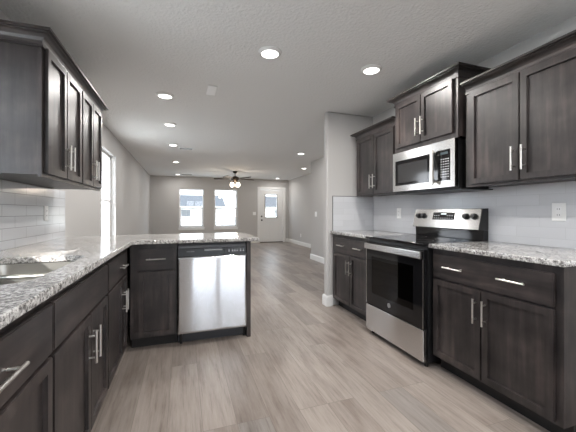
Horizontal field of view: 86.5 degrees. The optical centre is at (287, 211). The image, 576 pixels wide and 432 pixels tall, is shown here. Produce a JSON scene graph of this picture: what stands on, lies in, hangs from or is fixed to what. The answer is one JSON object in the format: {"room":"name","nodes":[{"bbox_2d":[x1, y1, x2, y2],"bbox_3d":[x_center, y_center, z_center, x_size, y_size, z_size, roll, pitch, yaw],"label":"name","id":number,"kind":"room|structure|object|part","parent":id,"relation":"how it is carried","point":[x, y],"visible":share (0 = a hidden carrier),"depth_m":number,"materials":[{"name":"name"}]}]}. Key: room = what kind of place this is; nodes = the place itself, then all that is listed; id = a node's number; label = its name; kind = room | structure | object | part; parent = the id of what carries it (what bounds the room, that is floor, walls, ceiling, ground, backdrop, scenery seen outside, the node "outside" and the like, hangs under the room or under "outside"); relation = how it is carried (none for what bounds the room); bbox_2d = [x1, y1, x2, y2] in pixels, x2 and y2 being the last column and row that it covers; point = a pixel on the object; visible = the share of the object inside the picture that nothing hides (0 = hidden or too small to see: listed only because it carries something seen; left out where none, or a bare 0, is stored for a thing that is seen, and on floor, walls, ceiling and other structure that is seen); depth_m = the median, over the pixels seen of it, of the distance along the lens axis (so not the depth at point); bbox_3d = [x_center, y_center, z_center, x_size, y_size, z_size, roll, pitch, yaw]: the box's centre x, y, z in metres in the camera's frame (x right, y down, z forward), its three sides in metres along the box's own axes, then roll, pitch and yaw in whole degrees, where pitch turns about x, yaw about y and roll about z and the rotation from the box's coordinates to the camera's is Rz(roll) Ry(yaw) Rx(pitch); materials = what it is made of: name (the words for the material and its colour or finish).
{"room":"kitchen","nodes":[
{"label":"kitchen","id":0,"kind":"room"},
{"bbox_2d":[0,9,149,250],"bbox_3d":[-2.506,-0.040,3.898,0.120,2.380,13.400,0,0,-19],"label":"wall","id":1,"kind":"structure","parent":0,"point":[130,182],"depth_m":5.08,"materials":[{"name":"grey paint"}]},
{"bbox_2d":[0,180,64,249],"bbox_3d":[-1.620,0.019,1.517,0.008,0.423,2.802,0,0,-19],"label":"tile backsplash","id":2,"kind":"structure","parent":1,"relation":"attached to","point":[22,222],"depth_m":2.17,"materials":[{"name":"white tile"}]},
{"bbox_2d":[44,206,47,220],"bbox_3d":[-1.928,0.010,2.441,0.009,0.118,0.074,0,0,-19],"label":"wall outlet","id":3,"kind":"object","parent":2,"relation":"attached to","point":[45,207],"visible":1,"depth_m":2.43,"materials":[{"name":"white plastic"}]},
{"bbox_2d":[0,19,108,190],"bbox_3d":[-1.617,-0.565,2.118,0.401,0.759,1.309,0,0,-19],"label":"upper cabinet","id":4,"kind":"object","parent":1,"relation":"attached to","point":[51,115],"visible":1,"depth_m":1.63,"materials":[{"name":"brown wood"}]},
{"bbox_3d":[-1.617,-0.903,2.118,0.401,0.082,1.309,0,0,-19],"label":"crown moulding","id":5,"kind":"part","parent":4,"relation":"part of","materials":[{"name":"brown wood"}]},
{"bbox_3d":[-1.333,-0.538,1.761,0.020,0.667,0.280,0,0,-19],"label":"door","id":6,"kind":"part","parent":4,"relation":"part of","materials":[{"name":"brown wood"}]},
{"bbox_3d":[-1.492,-0.540,2.161,0.018,0.710,1.193,0,0,-19],"label":"frame","id":7,"kind":"part","parent":4,"relation":"part of","materials":[{"name":"brown wood"}]},
{"bbox_3d":[-1.343,-0.332,1.874,0.037,0.152,0.012,0,0,-19],"label":"handle","id":8,"kind":"part","parent":4,"relation":"part of","materials":[{"name":"silver metal"}]},
{"bbox_3d":[-1.365,-0.332,1.938,0.037,0.152,0.012,0,0,-19],"label":"handle","id":9,"kind":"part","parent":4,"relation":"part of","materials":[{"name":"silver metal"}]},
{"bbox_3d":[-1.428,-0.538,2.038,0.020,0.667,0.289,0,0,-19],"label":"door","id":10,"kind":"part","parent":4,"relation":"part of","materials":[{"name":"brown wood"}]},
{"bbox_3d":[-1.526,-0.538,2.324,0.020,0.667,0.266,0,0,-19],"label":"door","id":11,"kind":"part","parent":4,"relation":"part of","materials":[{"name":"brown wood"}]},
{"bbox_3d":[-1.534,-0.332,2.431,0.037,0.152,0.012,0,0,-19],"label":"handle","id":12,"kind":"part","parent":4,"relation":"part of","materials":[{"name":"silver metal"}]},
{"bbox_3d":[-1.616,-0.538,2.587,0.020,0.667,0.274,0,0,-19],"label":"door","id":13,"kind":"part","parent":4,"relation":"part of","materials":[{"name":"brown wood"}]},
{"bbox_3d":[-1.555,-0.332,2.494,0.037,0.152,0.012,0,0,-19],"label":"handle","id":14,"kind":"part","parent":4,"relation":"part of","materials":[{"name":"silver metal"}]},
{"bbox_2d":[102,155,106,173],"bbox_3d":[-3.135,-1.272,3.787,1.137,0.095,13.200,0,0,-19],"label":"roof eave","id":15,"kind":"object","parent":1,"relation":"attached to","point":[104,159],"visible":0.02,"depth_m":7.89,"materials":[{"name":"white paint"}]},
{"bbox_2d":[101,150,110,234],"bbox_3d":[-2.721,-0.132,4.561,0.140,1.546,0.975,0,0,-19],"label":"window","id":16,"kind":"structure","parent":1,"relation":"in","point":[108,200],"depth_m":4.94,"materials":[{"name":"white plastic"}]},
{"bbox_3d":[-2.758,0.161,4.549,0.025,0.712,0.837,0,0,-19],"label":"sash","id":17,"kind":"part","parent":16,"relation":"part of","materials":[{"name":"white plastic"}]},
{"bbox_2d":[150,175,287,237],"bbox_3d":[-2.328,-0.040,11.106,5.135,2.380,0.120,0,0,-19],"label":"wall","id":18,"kind":"structure","parent":0,"point":[164,190],"depth_m":10.83,"materials":[{"name":"grey paint"}]},
{"bbox_2d":[178,189,204,229],"bbox_3d":[-3.382,-0.091,10.731,0.892,1.441,0.140,0,0,-19],"label":"window","id":19,"kind":"structure","parent":18,"relation":"in","point":[199,227],"depth_m":10.73,"materials":[{"name":"white plastic"}]},
{"bbox_3d":[-3.363,0.587,10.675,0.892,0.085,0.022,0,0,-19],"label":"sill","id":20,"kind":"part","parent":19,"relation":"part of","materials":[{"name":"white paint"}]},
{"bbox_3d":[-3.395,0.175,10.769,0.754,0.659,0.025,0,0,-19],"label":"sash","id":21,"kind":"part","parent":19,"relation":"part of","materials":[{"name":"glass"}]},
{"bbox_2d":[213,189,237,229],"bbox_3d":[-2.261,-0.095,11.116,0.886,1.447,0.140,0,0,-19],"label":"window","id":22,"kind":"structure","parent":18,"relation":"in","point":[216,227],"depth_m":11.10,"materials":[{"name":"white plastic"}]},
{"bbox_3d":[-2.242,0.587,11.060,0.886,0.085,0.022,0,0,-19],"label":"sill","id":23,"kind":"part","parent":22,"relation":"part of","materials":[{"name":"white paint"}]},
{"bbox_3d":[-2.274,0.174,11.153,0.748,0.662,0.025,0,0,-19],"label":"sash","id":24,"kind":"part","parent":22,"relation":"part of","materials":[{"name":"glass"}]},
{"bbox_2d":[257,187,285,242],"bbox_3d":[-0.632,0.105,11.654,1.110,2.090,0.183,0,0,-19],"label":"door","id":25,"kind":"structure","parent":18,"relation":"in","point":[269,229],"depth_m":11.65,"materials":[{"name":"white paint"}]},
{"bbox_2d":[0,0,575,179],"bbox_3d":[-0.134,-1.280,4.712,5.135,0.100,13.640,0,0,-19],"label":"ceiling","id":26,"kind":"structure","parent":0,"point":[262,112],"depth_m":2.42,"materials":[{"name":"white paint"}]},
{"bbox_2d":[156,92,173,98],"bbox_3d":[-1.291,-1.220,3.215,0.180,0.020,0.180,0,0,-19],"label":"recessed light","id":27,"kind":"object","parent":26,"relation":"in","point":[164,95],"visible":1,"depth_m":3.19,"materials":[{"name":"white"}]},
{"bbox_2d":[163,122,176,126],"bbox_3d":[-1.649,-1.220,4.276,0.180,0.020,0.180,0,0,-19],"label":"recessed light","id":28,"kind":"object","parent":26,"relation":"in","point":[170,124],"visible":1,"depth_m":4.24,"materials":[{"name":"white plastic"}]},
{"bbox_2d":[206,85,216,95],"bbox_3d":[-0.769,-1.224,3.082,0.086,0.012,0.230,0,0,-19],"label":"cover plate","id":29,"kind":"object","parent":26,"relation":"attached to","point":[211,90],"visible":1,"depth_m":3.07,"materials":[{"name":"white plastic"}]},
{"bbox_2d":[214,171,252,186],"bbox_3d":[-1.615,-0.997,9.327,1.235,0.464,1.196,0,0,-19],"label":"ceiling fan","id":30,"kind":"object","parent":26,"relation":"hanging from","point":[235,178],"visible":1,"depth_m":9.21,"materials":[{"name":"brown metal"}]},
{"bbox_2d":[258,46,281,58],"bbox_3d":[-0.138,-1.220,2.353,0.180,0.020,0.180,0,0,-19],"label":"recessed light","id":31,"kind":"object","parent":26,"relation":"in","point":[268,52],"visible":1,"depth_m":2.33,"materials":[{"name":"white plastic"}]},
{"bbox_2d":[361,64,381,74],"bbox_3d":[0.717,-1.220,2.632,0.180,0.020,0.180,0,0,-19],"label":"recessed light","id":32,"kind":"object","parent":26,"relation":"in","point":[370,69],"visible":1,"depth_m":2.60,"materials":[{"name":"white plastic"}]},
{"bbox_2d":[288,173,310,243],"bbox_3d":[0.756,-0.040,9.843,0.120,2.380,4.270,0,0,-19],"label":"wall","id":33,"kind":"structure","parent":0,"point":[299,188],"depth_m":10.60,"materials":[{"name":"grey paint"}]},
{"bbox_2d":[286,238,323,263],"bbox_3d":[0.838,1.085,8.041,0.894,0.130,7.732,0,0,-19],"label":"baseboard","id":34,"kind":"structure","parent":33,"relation":"attached to","point":[308,245],"depth_m":9.89,"materials":[{"name":"white paint"}]},
{"bbox_2d":[311,157,323,257],"bbox_3d":[1.179,-0.040,5.901,0.120,2.380,3.462,0,0,-19],"label":"wall","id":35,"kind":"structure","parent":0,"point":[317,166],"depth_m":7.14,"materials":[{"name":"grey paint"}]},
{"bbox_2d":[91,242,549,431],"bbox_3d":[-0.134,1.200,4.712,5.135,0.100,13.640,0,0,-19],"label":"floor","id":36,"kind":"structure","parent":0,"point":[305,364],"depth_m":2.06,"materials":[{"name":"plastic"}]},
{"bbox_2d":[0,300,52,431],"bbox_3d":[-0.961,0.708,0.616,0.669,0.885,0.659,0,0,-19],"label":"base cabinet","id":37,"kind":"object","parent":36,"relation":"on","point":[26,366],"visible":0.92,"depth_m":0.86,"materials":[{"name":"brown wood"}]},
{"bbox_3d":[-0.660,0.390,0.714,0.037,0.012,0.152,0,0,-19],"label":"handle","id":38,"kind":"part","parent":37,"relation":"part of","materials":[{"name":"silver metal"}]},
{"bbox_3d":[-0.707,0.657,0.703,0.018,0.785,0.659,0,0,-19],"label":"frame","id":39,"kind":"part","parent":37,"relation":"part of","materials":[{"name":"brown wood"}]},
{"bbox_3d":[-0.691,0.758,0.719,0.020,0.553,0.629,0,0,-19],"label":"door","id":40,"kind":"part","parent":37,"relation":"part of","materials":[{"name":"brown wood"}]},
{"bbox_2d":[2,261,107,431],"bbox_3d":[-1.197,0.708,1.304,0.669,0.885,0.792,0,0,-19],"label":"base cabinet","id":41,"kind":"object","parent":36,"relation":"on","point":[79,354],"visible":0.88,"depth_m":1.32,"materials":[{"name":"brown wood"}]},
{"bbox_3d":[-0.868,0.758,1.234,0.020,0.553,0.434,0,0,-19],"label":"door","id":42,"kind":"part","parent":41,"relation":"part of","materials":[{"name":"brown wood"}]},
{"bbox_3d":[-0.943,0.657,1.391,0.018,0.785,0.792,0,0,-19],"label":"frame","id":43,"kind":"part","parent":41,"relation":"part of","materials":[{"name":"brown wood"}]},
{"bbox_3d":[-0.923,0.387,1.397,0.020,0.167,0.778,0,0,-19],"label":"drawer","id":44,"kind":"part","parent":41,"relation":"part of","materials":[{"name":"brown wood"}]},
{"bbox_3d":[-0.902,0.625,1.418,0.037,0.152,0.012,0,0,-19],"label":"handle","id":45,"kind":"part","parent":41,"relation":"part of","materials":[{"name":"silver metal"}]},
{"bbox_3d":[-0.925,0.625,1.485,0.037,0.152,0.012,0,0,-19],"label":"handle","id":46,"kind":"part","parent":41,"relation":"part of","materials":[{"name":"silver metal"}]},
{"bbox_3d":[-0.995,0.758,1.605,0.020,0.553,0.337,0,0,-19],"label":"door","id":47,"kind":"part","parent":41,"relation":"part of","materials":[{"name":"brown wood"}]},
{"bbox_2d":[104,248,128,388],"bbox_3d":[-1.452,0.708,2.049,0.669,0.885,0.779,0,0,-19],"label":"base cabinet","id":48,"kind":"object","parent":36,"relation":"on","point":[118,293],"visible":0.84,"depth_m":2.06,"materials":[{"name":"brown wood"}]},
{"bbox_3d":[-1.127,0.758,1.991,0.020,0.553,0.438,0,0,-19],"label":"door","id":49,"kind":"part","parent":48,"relation":"part of","materials":[{"name":"brown wood"}]},
{"bbox_3d":[-1.198,0.657,2.136,0.018,0.785,0.779,0,0,-19],"label":"frame","id":50,"kind":"part","parent":48,"relation":"part of","materials":[{"name":"brown wood"}]},
{"bbox_3d":[-1.156,0.387,2.076,0.020,0.167,0.618,0,0,-19],"label":"drawer","id":51,"kind":"part","parent":48,"relation":"part of","materials":[{"name":"brown wood"}]},
{"bbox_3d":[-1.229,0.758,2.287,0.020,0.553,0.172,0,0,-19],"label":"door","id":52,"kind":"part","parent":48,"relation":"part of","materials":[{"name":"brown wood"}]},
{"bbox_3d":[-1.163,0.638,2.180,0.037,0.152,0.012,0,0,-19],"label":"handle","id":53,"kind":"part","parent":48,"relation":"part of","materials":[{"name":"silver metal"}]},
{"bbox_2d":[0,232,258,328],"bbox_3d":[-0.841,0.247,1.847,1.696,0.031,2.920,0,0,-19],"label":"countertop","id":54,"kind":"structure","parent":48,"relation":"on","point":[87,253],"depth_m":1.64,"materials":[{"name":"stone"}]},
{"bbox_2d":[0,261,73,284],"bbox_3d":[-1.168,0.358,1.259,0.430,0.184,0.722,0,0,-19],"label":"sink","id":55,"kind":"object","parent":54,"relation":"in","point":[9,273],"visible":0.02,"depth_m":1.56,"materials":[{"name":"grey metal"}]},
{"bbox_3d":[-1.113,0.358,1.099,0.430,0.184,0.383,0,0,-19],"label":"bowl","id":56,"kind":"part","parent":55,"relation":"part of","materials":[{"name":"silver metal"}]},
{"bbox_3d":[-1.233,0.358,1.448,0.430,0.184,0.323,0,0,-19],"label":"bowl","id":57,"kind":"part","parent":55,"relation":"part of","materials":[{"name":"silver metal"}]},
{"bbox_2d":[127,246,129,326],"bbox_3d":[-1.320,0.708,3.154,1.634,0.885,0.017,0,0,-19],"label":"panel","id":58,"kind":"object","parent":36,"relation":"on","point":[128,248],"visible":0.02,"depth_m":3.05,"materials":[{"name":"brown wood"}]},
{"bbox_2d":[130,243,177,347],"bbox_3d":[-1.212,0.708,2.822,0.361,0.885,0.637,0,0,-19],"label":"base cabinet","id":59,"kind":"object","parent":36,"relation":"on","point":[153,267],"visible":0.96,"depth_m":2.57,"materials":[{"name":"brown wood"}]},
{"bbox_3d":[-1.106,0.397,2.570,0.277,0.169,0.020,0,0,-19],"label":"drawer","id":60,"kind":"part","parent":59,"relation":"part of","materials":[{"name":"brown wood"}]},
{"bbox_3d":[-1.106,0.765,2.570,0.277,0.540,0.020,0,0,-19],"label":"door","id":61,"kind":"part","parent":59,"relation":"part of","materials":[{"name":"brown wood"}]},
{"bbox_2d":[178,241,246,343],"bbox_3d":[-0.734,0.714,2.925,0.595,0.872,0.510,0,0,-19],"label":"dishwasher","id":62,"kind":"object","parent":36,"relation":"on","point":[212,276],"visible":1,"depth_m":2.69,"materials":[{"name":"silver metal"}]},
{"bbox_3d":[-0.683,1.097,2.781,0.593,0.090,0.015,0,0,-19],"label":"toe plate","id":63,"kind":"part","parent":62,"relation":"part of","materials":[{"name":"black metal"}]},
{"bbox_3d":[-0.671,0.304,2.733,0.589,0.020,0.030,0,0,-19],"label":"rail","id":64,"kind":"part","parent":62,"relation":"part of","materials":[{"name":"grey"}]},
{"bbox_2d":[244,241,250,336],"bbox_3d":[-0.461,0.708,3.112,0.037,0.885,0.616,0,0,-19],"label":"end panel","id":65,"kind":"object","parent":36,"relation":"on","point":[248,243],"visible":0.26,"depth_m":2.82,"materials":[{"name":"brown wood"}]},
{"bbox_2d":[333,234,369,320],"bbox_3d":[0.929,0.708,3.462,0.632,0.885,0.797,0,0,-19],"label":"base cabinet","id":66,"kind":"object","parent":36,"relation":"on","point":[349,253],"visible":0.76,"depth_m":3.33,"materials":[{"name":"brown wood"}]},
{"bbox_3d":[0.620,0.758,3.530,0.020,0.553,0.375,0,0,-19],"label":"door","id":67,"kind":"part","parent":66,"relation":"part of","materials":[{"name":"brown wood"}]},
{"bbox_3d":[0.677,0.387,3.364,0.020,0.167,0.725,0,0,-19],"label":"drawer","id":68,"kind":"part","parent":66,"relation":"part of","materials":[{"name":"brown wood"}]},
{"bbox_3d":[0.739,0.758,3.183,0.020,0.553,0.342,0,0,-19],"label":"door","id":69,"kind":"part","parent":66,"relation":"part of","materials":[{"name":"brown wood"}]},
{"bbox_2d":[330,230,415,238],"bbox_3d":[0.938,0.247,3.461,0.617,0.031,0.807,0,0,-19],"label":"countertop","id":70,"kind":"structure","parent":66,"relation":"on","point":[354,233],"depth_m":3.33,"materials":[{"name":"stone"}]},
{"bbox_2d":[364,208,487,366],"bbox_3d":[1.159,0.561,2.683,0.677,1.178,0.743,0,0,-19],"label":"range","id":71,"kind":"object","parent":36,"relation":"on","point":[399,268],"visible":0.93,"depth_m":2.51,"materials":[{"name":"silver metal"}]},
{"bbox_2d":[364,241,426,328],"bbox_3d":[1.120,0.568,2.669,0.596,0.580,0.736,0,0,-19],"label":"oven","id":72,"kind":"object","parent":71,"relation":"in","point":[396,273],"depth_m":2.49,"materials":[{"name":"black metal"}]},
{"bbox_3d":[0.882,0.985,2.588,0.032,0.234,0.737,0,0,-19],"label":"storage drawer","id":73,"kind":"part","parent":71,"relation":"part of","materials":[{"name":"silver metal"}]},
{"bbox_2d":[366,235,480,245],"bbox_3d":[1.133,0.241,2.674,0.570,0.023,0.743,0,0,-19],"label":"cooktop","id":74,"kind":"object","parent":71,"relation":"in","point":[404,240],"depth_m":2.56,"materials":[{"name":"black glass"}]},
{"bbox_3d":[1.431,0.058,2.778,0.099,0.172,0.733,0,0,-19],"label":"control panel","id":75,"kind":"part","parent":71,"relation":"part of","materials":[{"name":"silver metal"}]},
{"bbox_3d":[1.471,0.038,2.540,0.037,0.053,0.054,0,0,-19],"label":"knob","id":76,"kind":"part","parent":71,"relation":"part of","materials":[{"name":"black plastic"}]},
{"bbox_3d":[1.495,0.038,2.469,0.037,0.053,0.054,0,0,-19],"label":"knob","id":77,"kind":"part","parent":71,"relation":"part of","materials":[{"name":"black plastic"}]},
{"bbox_2d":[433,249,575,431],"bbox_3d":[1.447,0.708,1.952,0.632,0.885,0.821,0,0,-19],"label":"base cabinet","id":78,"kind":"object","parent":36,"relation":"on","point":[506,328],"visible":0.94,"depth_m":1.71,"materials":[{"name":"brown wood"}]},
{"bbox_3d":[1.101,0.382,2.045,0.037,0.012,0.152,0,0,-19],"label":"handle","id":79,"kind":"part","parent":78,"relation":"part of","materials":[{"name":"silver metal"}]},
{"bbox_3d":[1.126,0.758,2.055,0.020,0.553,0.375,0,0,-19],"label":"door","id":80,"kind":"part","parent":78,"relation":"part of","materials":[{"name":"brown wood"}]},
{"bbox_3d":[1.151,0.613,1.896,0.037,0.152,0.012,0,0,-19],"label":"handle","id":81,"kind":"part","parent":78,"relation":"part of","materials":[{"name":"silver metal"}]},
{"bbox_3d":[1.172,0.613,1.838,0.037,0.152,0.012,0,0,-19],"label":"handle","id":82,"kind":"part","parent":78,"relation":"part of","materials":[{"name":"silver metal"}]},
{"bbox_3d":[1.190,0.387,1.870,0.020,0.167,0.767,0,0,-19],"label":"drawer","id":83,"kind":"part","parent":78,"relation":"part of","materials":[{"name":"brown wood"}]},
{"bbox_2d":[428,241,575,266],"bbox_3d":[1.458,0.247,1.945,0.617,0.031,0.843,0,0,-19],"label":"countertop","id":84,"kind":"structure","parent":78,"relation":"on","point":[552,256],"depth_m":1.84,"materials":[{"name":"stone"}]},
{"bbox_3d":[1.225,0.382,1.682,0.037,0.012,0.152,0,0,-19],"label":"handle","id":85,"kind":"part","parent":78,"relation":"part of","materials":[{"name":"silver metal"}]},
{"bbox_3d":[1.251,0.758,1.690,0.020,0.553,0.386,0,0,-19],"label":"door","id":86,"kind":"part","parent":78,"relation":"part of","materials":[{"name":"brown wood"}]},
{"bbox_2d":[324,112,372,304],"bbox_3d":[1.137,-0.040,4.007,1.428,2.380,0.093,0,0,-19],"label":"wall","id":87,"kind":"structure","parent":0,"point":[340,148],"depth_m":3.78,"materials":[{"name":"grey paint"}]},
{"bbox_2d":[322,294,332,306],"bbox_3d":[1.073,1.085,3.986,1.322,0.130,0.121,0,0,-19],"label":"baseboard","id":88,"kind":"structure","parent":87,"relation":"attached to","point":[327,301],"depth_m":3.73,"materials":[{"name":"white paint"}]},
{"bbox_2d":[332,196,372,230],"bbox_3d":[0.818,0.017,3.842,0.577,0.429,0.011,0,0,-19],"label":"tile backsplash","id":89,"kind":"structure","parent":87,"relation":"attached to","point":[348,212],"depth_m":3.84,"materials":[{"name":"white tile"}]},
{"bbox_2d":[373,15,575,248],"bbox_3d":[2.061,-0.040,1.328,0.120,2.380,5.575,0,0,-19],"label":"wall","id":90,"kind":"structure","parent":0,"point":[568,25],"depth_m":2.19,"materials":[{"name":"grey paint"}]},
{"bbox_2d":[350,116,398,196],"bbox_3d":[1.072,-0.565,3.447,0.371,0.759,0.795,0,0,-19],"label":"upper cabinet","id":91,"kind":"object","parent":90,"relation":"attached to","point":[376,142],"visible":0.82,"depth_m":3.33,"materials":[{"name":"brown wood"}]},
{"bbox_3d":[0.895,-0.528,3.534,0.020,0.653,0.320,0,0,-19],"label":"door","id":92,"kind":"part","parent":91,"relation":"part of","materials":[{"name":"brown wood"}]},
{"bbox_3d":[1.072,-0.903,3.447,0.371,0.082,0.795,0,0,-19],"label":"crown moulding","id":93,"kind":"part","parent":91,"relation":"part of","materials":[{"name":"brown wood"}]},
{"bbox_3d":[0.969,-0.540,3.381,0.018,0.710,0.737,0,0,-19],"label":"frame","id":94,"kind":"part","parent":91,"relation":"part of","materials":[{"name":"brown wood"}]},
{"bbox_3d":[1.004,-0.528,3.217,0.020,0.653,0.334,0,0,-19],"label":"door","id":95,"kind":"part","parent":91,"relation":"part of","materials":[{"name":"brown wood"}]},
{"bbox_2d":[387,62,491,153],"bbox_3d":[1.307,-0.834,2.700,0.411,0.532,0.836,0,0,-19],"label":"upper cabinet","id":96,"kind":"object","parent":90,"relation":"attached to","point":[433,110],"visible":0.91,"depth_m":2.51,"materials":[{"name":"brown wood"}]},
{"bbox_3d":[1.103,-0.815,2.807,0.020,0.414,0.317,0,0,-19],"label":"door","id":97,"kind":"part","parent":96,"relation":"part of","materials":[{"name":"brown wood"}]},
{"bbox_3d":[1.119,-0.742,2.674,0.037,0.152,0.012,0,0,-19],"label":"handle","id":98,"kind":"part","parent":96,"relation":"part of","materials":[{"name":"silver metal"}]},
{"bbox_3d":[1.139,-0.742,2.615,0.037,0.152,0.012,0,0,-19],"label":"handle","id":99,"kind":"part","parent":96,"relation":"part of","materials":[{"name":"silver metal"}]},
{"bbox_3d":[1.176,-0.811,2.655,0.018,0.487,0.720,0,0,-19],"label":"frame","id":100,"kind":"part","parent":96,"relation":"part of","materials":[{"name":"brown wood"}]},
{"bbox_3d":[1.209,-0.815,2.497,0.020,0.414,0.326,0,0,-19],"label":"door","id":101,"kind":"part","parent":96,"relation":"part of","materials":[{"name":"brown wood"}]},
{"bbox_3d":[1.307,-1.059,2.700,0.411,0.082,0.836,0,0,-19],"label":"crown moulding","id":102,"kind":"part","parent":96,"relation":"part of","materials":[{"name":"brown wood"}]},
{"bbox_2d":[393,138,492,194],"bbox_3d":[1.300,-0.368,2.698,0.407,0.391,0.756,0,0,-19],"label":"microwave","id":103,"kind":"object","parent":96,"relation":"attached to","point":[439,167],"visible":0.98,"depth_m":2.51,"materials":[{"name":"silver metal"}]},
{"bbox_3d":[1.182,-0.361,2.490,0.048,0.287,0.033,0,0,-19],"label":"handle","id":104,"kind":"part","parent":103,"relation":"part of","materials":[{"name":"silver metal"}]},
{"bbox_3d":[1.237,-0.370,2.447,0.022,0.244,0.174,0,0,-19],"label":"control panel","id":105,"kind":"part","parent":103,"relation":"part of","materials":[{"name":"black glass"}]},
{"bbox_2d":[373,181,575,248],"bbox_3d":[1.490,0.019,2.789,0.008,0.423,2.419,0,0,-19],"label":"tile backsplash","id":106,"kind":"structure","parent":90,"relation":"attached to","point":[522,214],"depth_m":2.28,"materials":[{"name":"white tile"}]},
{"bbox_2d":[397,208,400,218],"bbox_3d":[1.252,0.015,3.456,0.009,0.116,0.074,0,0,-19],"label":"wall outlet","id":107,"kind":"object","parent":106,"relation":"attached to","point":[398,209],"visible":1,"depth_m":3.44,"materials":[{"name":"white plastic"}]},
{"bbox_2d":[552,203,565,220],"bbox_3d":[1.757,0.000,1.986,0.009,0.118,0.080,0,0,-19],"label":"wall outlet","id":108,"kind":"object","parent":106,"relation":"attached to","point":[558,209],"visible":1,"depth_m":1.98,"materials":[{"name":"white plastic"}]},
{"bbox_2d":[555,207,561,216],"bbox_3d":[1.754,0.000,1.985,0.002,0.068,0.034,0,0,-19],"label":"receptacle","id":109,"kind":"object","parent":108,"relation":"attached to","point":[558,210],"depth_m":1.98,"materials":[{"name":"grey plastic"}]},
{"bbox_2d":[460,30,575,186],"bbox_3d":[1.590,-0.571,1.937,0.371,0.772,0.838,0,0,-19],"label":"upper cabinet","id":110,"kind":"object","parent":90,"relation":"attached to","point":[521,111],"visible":1,"depth_m":1.88,"materials":[{"name":"brown wood"}]},
{"bbox_3d":[1.394,-0.537,2.082,0.020,0.670,0.350,0,0,-19],"label":"door","id":111,"kind":"part","parent":110,"relation":"part of","materials":[{"name":"brown wood"}]},
{"bbox_3d":[1.416,-0.338,1.934,0.037,0.152,0.012,0,0,-19],"label":"handle","id":112,"kind":"part","parent":110,"relation":"part of","materials":[{"name":"silver metal"}]},
{"bbox_3d":[1.590,-0.916,1.937,0.371,0.082,0.838,0,0,-19],"label":"crown moulding","id":113,"kind":"part","parent":110,"relation":"part of","materials":[{"name":"brown wood"}]},
{"bbox_3d":[1.469,-0.540,1.926,0.018,0.710,0.780,0,0,-19],"label":"frame","id":114,"kind":"part","parent":110,"relation":"part of","materials":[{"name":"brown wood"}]},
{"bbox_3d":[1.436,-0.338,1.875,0.037,0.152,0.012,0,0,-19],"label":"handle","id":115,"kind":"part","parent":110,"relation":"part of","materials":[{"name":"silver metal"}]},
{"bbox_3d":[1.510,-0.537,1.744,0.020,0.670,0.350,0,0,-19],"label":"door","id":116,"kind":"part","parent":110,"relation":"part of","materials":[{"name":"brown wood"}]},
{"label":"outside","id":117,"kind":"structure","parent":0,"visible":0},
{"bbox_2d":[101,218,234,229],"bbox_3d":[-6.491,1.510,18.917,80.000,0.120,120.000,0,0,-19],"label":"ground","id":118,"kind":"structure","parent":117,"point":[226,221],"depth_m":38.58,"materials":[{"name":"grey"}]},
{"bbox_2d":[180,195,225,222],"bbox_3d":[-16.714,-0.550,45.012,13.800,4.000,9.000,0,0,-19],"label":"house","id":119,"kind":"structure","parent":118,"relation":"on","point":[186,201],"depth_m":42.48,"materials":[{"name":"white"}]},
{"bbox_3d":[-11.718,0.440,42.468,2.400,1.980,0.045,0,0,-19],"label":"garage door","id":120,"kind":"part","parent":119,"relation":"part of","materials":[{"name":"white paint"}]},
{"bbox_2d":[265,197,275,216],"bbox_3d":[0.419,-0.575,53.005,12.800,4.050,9.000,0,0,-19],"label":"house","id":121,"kind":"structure","parent":118,"relation":"on","point":[270,202],"depth_m":47.89,"materials":[{"name":"white"}]},
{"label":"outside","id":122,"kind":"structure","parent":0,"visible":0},
{"bbox_2d":[101,230,106,234],"bbox_3d":[-7.627,1.435,22.228,80.000,0.030,7.000,0,0,-19],"label":"road","id":123,"kind":"structure","parent":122,"point":[103,232],"depth_m":21.20,"materials":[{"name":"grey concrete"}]}
]}

